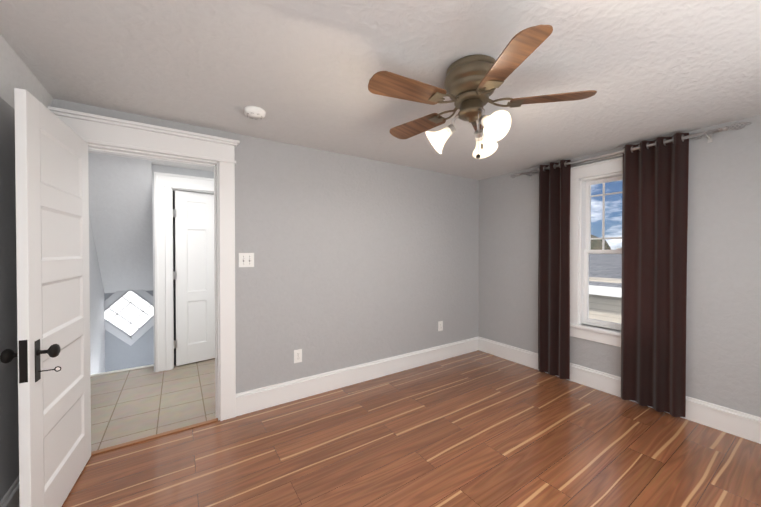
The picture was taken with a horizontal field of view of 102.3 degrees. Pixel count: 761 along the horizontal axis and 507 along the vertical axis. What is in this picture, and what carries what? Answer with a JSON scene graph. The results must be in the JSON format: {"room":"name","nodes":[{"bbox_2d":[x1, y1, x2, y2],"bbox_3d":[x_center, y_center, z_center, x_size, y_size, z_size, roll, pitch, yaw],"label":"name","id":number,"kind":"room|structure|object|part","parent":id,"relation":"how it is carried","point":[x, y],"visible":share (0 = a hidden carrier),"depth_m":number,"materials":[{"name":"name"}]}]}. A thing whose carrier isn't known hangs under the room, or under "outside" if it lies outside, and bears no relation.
{"room":"empty bedroom","nodes":[
{"label":"empty bedroom","id":0,"kind":"room"},
{"bbox_2d":[0,97,18,500],"bbox_3d":[-1.224,0.195,0.480,0.140,2.260,3.220,0,1,-33],"label":"wall","id":1,"kind":"structure","parent":0,"point":[9,448],"depth_m":1.49,"materials":[{"name":"grey paint"}]},
{"bbox_2d":[0,476,19,506],"bbox_3d":[-1.161,1.234,0.551,0.030,0.180,3.190,0,1,-33],"label":"baseboard","id":2,"kind":"structure","parent":1,"relation":"attached to","point":[11,498],"depth_m":1.48,"materials":[{"name":"white wood"}]},
{"bbox_2d":[0,34,52,108],"bbox_3d":[-1.142,-0.828,0.523,0.055,0.215,3.220,0,1,-33],"label":"wall","id":3,"kind":"structure","parent":0,"point":[15,72],"depth_m":1.49,"materials":[{"name":"grey paint"}]},
{"bbox_2d":[89,216,104,374],"bbox_3d":[-2.931,0.869,2.889,0.140,3.660,2.390,0,1,-33],"label":"wall","id":4,"kind":"structure","parent":0,"point":[97,337],"depth_m":3.51,"materials":[{"name":"grey paint"}]},
{"bbox_2d":[90,364,153,376],"bbox_3d":[-2.834,1.288,3.382,0.560,0.012,0.047,0,1,-33],"label":"trim","id":5,"kind":"structure","parent":4,"relation":"attached to","point":[115,371],"depth_m":3.36,"materials":[{"name":"white wood"}]},
{"bbox_2d":[88,153,152,292],"bbox_3d":[-3.039,-0.258,3.549,0.700,1.540,1.310,0,1,-33],"label":"ceiling slope","id":6,"kind":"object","parent":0,"point":[120,206],"visible":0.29,"depth_m":3.44,"materials":[{"name":"grey paint"}]},
{"bbox_2d":[104,290,153,371],"bbox_3d":[-3.331,1.296,4.134,0.840,2.780,0.120,0,1,-33],"label":"wall","id":7,"kind":"structure","parent":0,"point":[120,354],"depth_m":4.05,"materials":[{"name":"grey paint"}]},
{"bbox_2d":[104,290,152,345],"bbox_3d":[-3.308,0.787,4.058,0.620,0.620,0.020,-50,25,-22],"label":"window","id":8,"kind":"structure","parent":7,"relation":"in","point":[128,318],"depth_m":4.05,"materials":[{"name":"grey"}]},
{"bbox_2d":[90,361,215,451],"bbox_3d":[-1.896,1.328,2.997,1.980,0.060,1.700,0,1,-33],"label":"floor","id":9,"kind":"structure","parent":0,"point":[131,405],"depth_m":2.68,"materials":[{"name":"beige tile"}]},
{"bbox_2d":[173,191,175,364],"bbox_3d":[-2.895,0.154,4.278,0.060,2.260,1.800,0,1,-33],"label":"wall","id":10,"kind":"structure","parent":0,"point":[174,280],"depth_m":3.54,"materials":[{"name":"grey"}]},
{"bbox_2d":[152,164,213,371],"bbox_3d":[-1.973,0.860,3.744,1.280,3.660,0.120,0,1,-33],"label":"wall","id":11,"kind":"structure","parent":0,"point":[180,171],"depth_m":3.36,"materials":[{"name":"grey paint"}]},
{"bbox_2d":[154,172,213,371],"bbox_3d":[-2.040,0.201,3.675,1.070,2.180,0.150,0,1,-33],"label":"door frame","id":12,"kind":"structure","parent":11,"relation":"attached to","point":[166,185],"depth_m":3.38,"materials":[{"name":"white wood"}]},
{"bbox_2d":[173,190,214,365],"bbox_3d":[-2.070,0.281,3.708,0.738,1.995,0.057,-1,1,-41],"label":"hall door","id":13,"kind":"structure","parent":11,"relation":"in","point":[195,279],"depth_m":3.60,"materials":[{"name":"white wood"}]},
{"bbox_3d":[-2.330,0.288,3.478,0.036,1.570,0.052,0,1,-33],"label":"hall door hinges","id":14,"kind":"part","parent":13,"relation":"part of","materials":[{"name":"metal"}]},
{"bbox_2d":[174,358,214,367],"bbox_3d":[-2.411,1.312,4.538,1.140,0.060,1.920,0,1,-33],"label":"floor","id":15,"kind":"structure","parent":0,"point":[200,362],"depth_m":3.60,"materials":[{"name":"tile"}]},
{"bbox_2d":[51,99,478,392],"bbox_3d":[-0.410,0.168,3.031,4.310,2.260,0.140,0,1,-33],"label":"wall","id":16,"kind":"structure","parent":0,"point":[358,260],"depth_m":2.96,"materials":[{"name":"grey paint"}]},
{"bbox_2d":[47,106,239,420],"bbox_3d":[-1.564,0.211,2.152,1.060,2.192,0.056,0,1,-33],"label":"door frame","id":17,"kind":"structure","parent":16,"relation":"attached to","point":[88,128],"depth_m":2.36,"materials":[{"name":"white wood"}]},
{"bbox_2d":[88,144,219,419],"bbox_3d":[-1.629,0.246,2.237,0.980,2.120,0.158,0,1,-33],"label":"lining","id":18,"kind":"object","parent":16,"relation":"attached to","point":[132,153],"visible":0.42,"depth_m":2.38,"materials":[{"name":"white wood"}]},
{"bbox_2d":[0,88,90,506],"bbox_3d":[-1.687,0.303,1.621,0.186,1.995,0.750,0,1,-29],"label":"door","id":19,"kind":"structure","parent":18,"relation":"attached to","point":[53,282],"depth_m":1.49,"materials":[{"name":"white wood"}]},
{"bbox_3d":[-1.530,0.466,1.338,0.186,0.200,0.098,0,1,-29],"label":"knob","id":20,"kind":"part","parent":19,"relation":"part of","materials":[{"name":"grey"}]},
{"bbox_2d":[91,418,217,455],"bbox_3d":[-1.590,1.302,2.189,0.764,0.009,0.040,0,1,-33],"label":"trim","id":21,"kind":"structure","parent":16,"relation":"attached to","point":[150,437],"depth_m":2.16,"materials":[{"name":"brown wood"}]},
{"bbox_2d":[239,253,253,266],"bbox_3d":[-1.087,0.053,2.489,0.116,0.116,0.016,0,1,-33],"label":"switch plate","id":22,"kind":"object","parent":16,"relation":"attached to","point":[246,259],"visible":1,"depth_m":2.49,"materials":[{"name":"white plastic"}]},
{"bbox_2d":[294,349,301,362],"bbox_3d":[-0.736,0.916,2.735,0.072,0.116,0.009,0,1,-33],"label":"electrical outlet","id":23,"kind":"object","parent":16,"relation":"attached to","point":[298,356],"visible":1,"depth_m":2.73,"materials":[{"name":"white plastic"}]},
{"bbox_2d":[236,336,479,415],"bbox_3d":[0.063,1.205,3.257,2.925,0.180,0.024,0,1,-33],"label":"baseboard","id":24,"kind":"structure","parent":16,"relation":"attached to","point":[257,399],"depth_m":2.97,"materials":[{"name":"white wood"}]},
{"bbox_2d":[438,321,442,330],"bbox_3d":[0.725,0.875,3.700,0.072,0.116,0.009,0,1,-33],"label":"electrical outlet","id":25,"kind":"object","parent":16,"relation":"attached to","point":[440,325],"visible":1,"depth_m":3.69,"materials":[{"name":"white plastic"}]},
{"bbox_2d":[0,0,760,179],"bbox_3d":[-0.436,-0.992,2.966,4.410,0.060,6.800,0,1,-33],"label":"ceiling","id":26,"kind":"structure","parent":0,"point":[301,72],"depth_m":1.54,"materials":[{"name":"white paint"}]},
{"bbox_2d":[243,106,264,119],"bbox_3d":[-0.838,-0.930,2.039,0.136,0.043,0.136,0,1,-33],"label":"smoke detector","id":27,"kind":"object","parent":26,"relation":"attached to","point":[254,112],"visible":1,"depth_m":2.00,"materials":[{"name":"white plastic"}]},
{"bbox_2d":[368,25,596,158],"bbox_3d":[0.437,-0.711,1.582,1.074,0.472,1.074,0,1,-33],"label":"fan","id":28,"kind":"object","parent":26,"relation":"hanging from","point":[472,83],"visible":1,"depth_m":1.46,"materials":[{"name":"brown wood"}]},
{"bbox_2d":[62,350,760,506],"bbox_3d":[0.554,1.343,1.584,4.310,0.060,3.360,0,1,-33],"label":"floor","id":29,"kind":"structure","parent":0,"point":[478,428],"depth_m":2.00,"materials":[{"name":"laminate"}]},
{"bbox_2d":[479,115,760,416],"bbox_3d":[2.255,0.170,2.780,0.140,2.260,3.220,0,1,-33],"label":"wall","id":30,"kind":"structure","parent":0,"point":[723,337],"depth_m":2.34,"materials":[{"name":"grey paint"}]},
{"bbox_2d":[570,157,622,346],"bbox_3d":[2.199,-0.009,2.812,0.195,1.707,0.880,0,1,-33],"label":"window","id":31,"kind":"structure","parent":30,"relation":"in","point":[579,179],"depth_m":3.05,"materials":[{"name":"white wood"}]},
{"bbox_3d":[2.235,-0.015,2.836,0.080,1.406,0.616,0,1,-33],"label":"window sashes","id":32,"kind":"part","parent":31,"relation":"part of","materials":[{"name":"white wood"}]},
{"bbox_3d":[2.241,-0.015,2.840,0.039,1.346,0.556,0,1,-33],"label":"glass","id":33,"kind":"part","parent":31,"relation":"part of","materials":[{"name":"clear glass"}]},
{"bbox_2d":[480,337,760,443],"bbox_3d":[2.178,1.210,2.757,0.027,0.180,3.190,0,1,-33],"label":"baseboard","id":34,"kind":"structure","parent":30,"relation":"attached to","point":[732,421],"depth_m":2.41,"materials":[{"name":"white wood"}]},
{"bbox_2d":[509,122,750,178],"bbox_3d":[2.037,-0.880,2.852,0.132,0.078,1.820,0,1,-33],"label":"curtain rod","id":35,"kind":"object","parent":30,"relation":"attached to","point":[707,133],"visible":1,"depth_m":2.60,"materials":[{"name":"silver metal"}]},
{"bbox_2d":[538,160,570,379],"bbox_3d":[1.783,0.163,3.177,0.072,2.197,0.335,0,1,-33],"label":"curtain","id":36,"kind":"object","parent":35,"relation":"hanging from","point":[554,285],"visible":0.98,"depth_m":3.15,"materials":[{"name":"fabric"}]},
{"bbox_2d":[538,161,566,171],"bbox_3d":[1.778,-0.894,3.172,0.053,0.052,0.274,0,1,-33],"label":"grommet","id":37,"kind":"object","parent":36,"relation":"attached to","point":[553,166],"visible":0.62,"depth_m":3.15,"materials":[{"name":"silver metal"}]},
{"bbox_2d":[621,132,688,416],"bbox_3d":[2.220,0.170,2.516,0.072,2.197,0.420,0,1,-33],"label":"curtain","id":38,"kind":"object","parent":35,"relation":"hanging from","point":[654,262],"visible":1,"depth_m":2.49,"materials":[{"name":"fabric"}]},
{"bbox_2d":[623,135,683,153],"bbox_3d":[2.220,-0.887,2.505,0.053,0.052,0.375,0,1,-33],"label":"grommet","id":39,"kind":"object","parent":38,"relation":"attached to","point":[655,144],"visible":0.6,"depth_m":2.47,"materials":[{"name":"silver metal"}]},
{"label":"outside","id":40,"kind":"structure","parent":0,"visible":0},
{"bbox_2d":[589,235,621,323],"bbox_3d":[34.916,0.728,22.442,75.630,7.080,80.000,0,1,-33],"label":"house","id":41,"kind":"structure","parent":40,"point":[601,276],"depth_m":5.75,"materials":[{"name":"white"}]}
]}

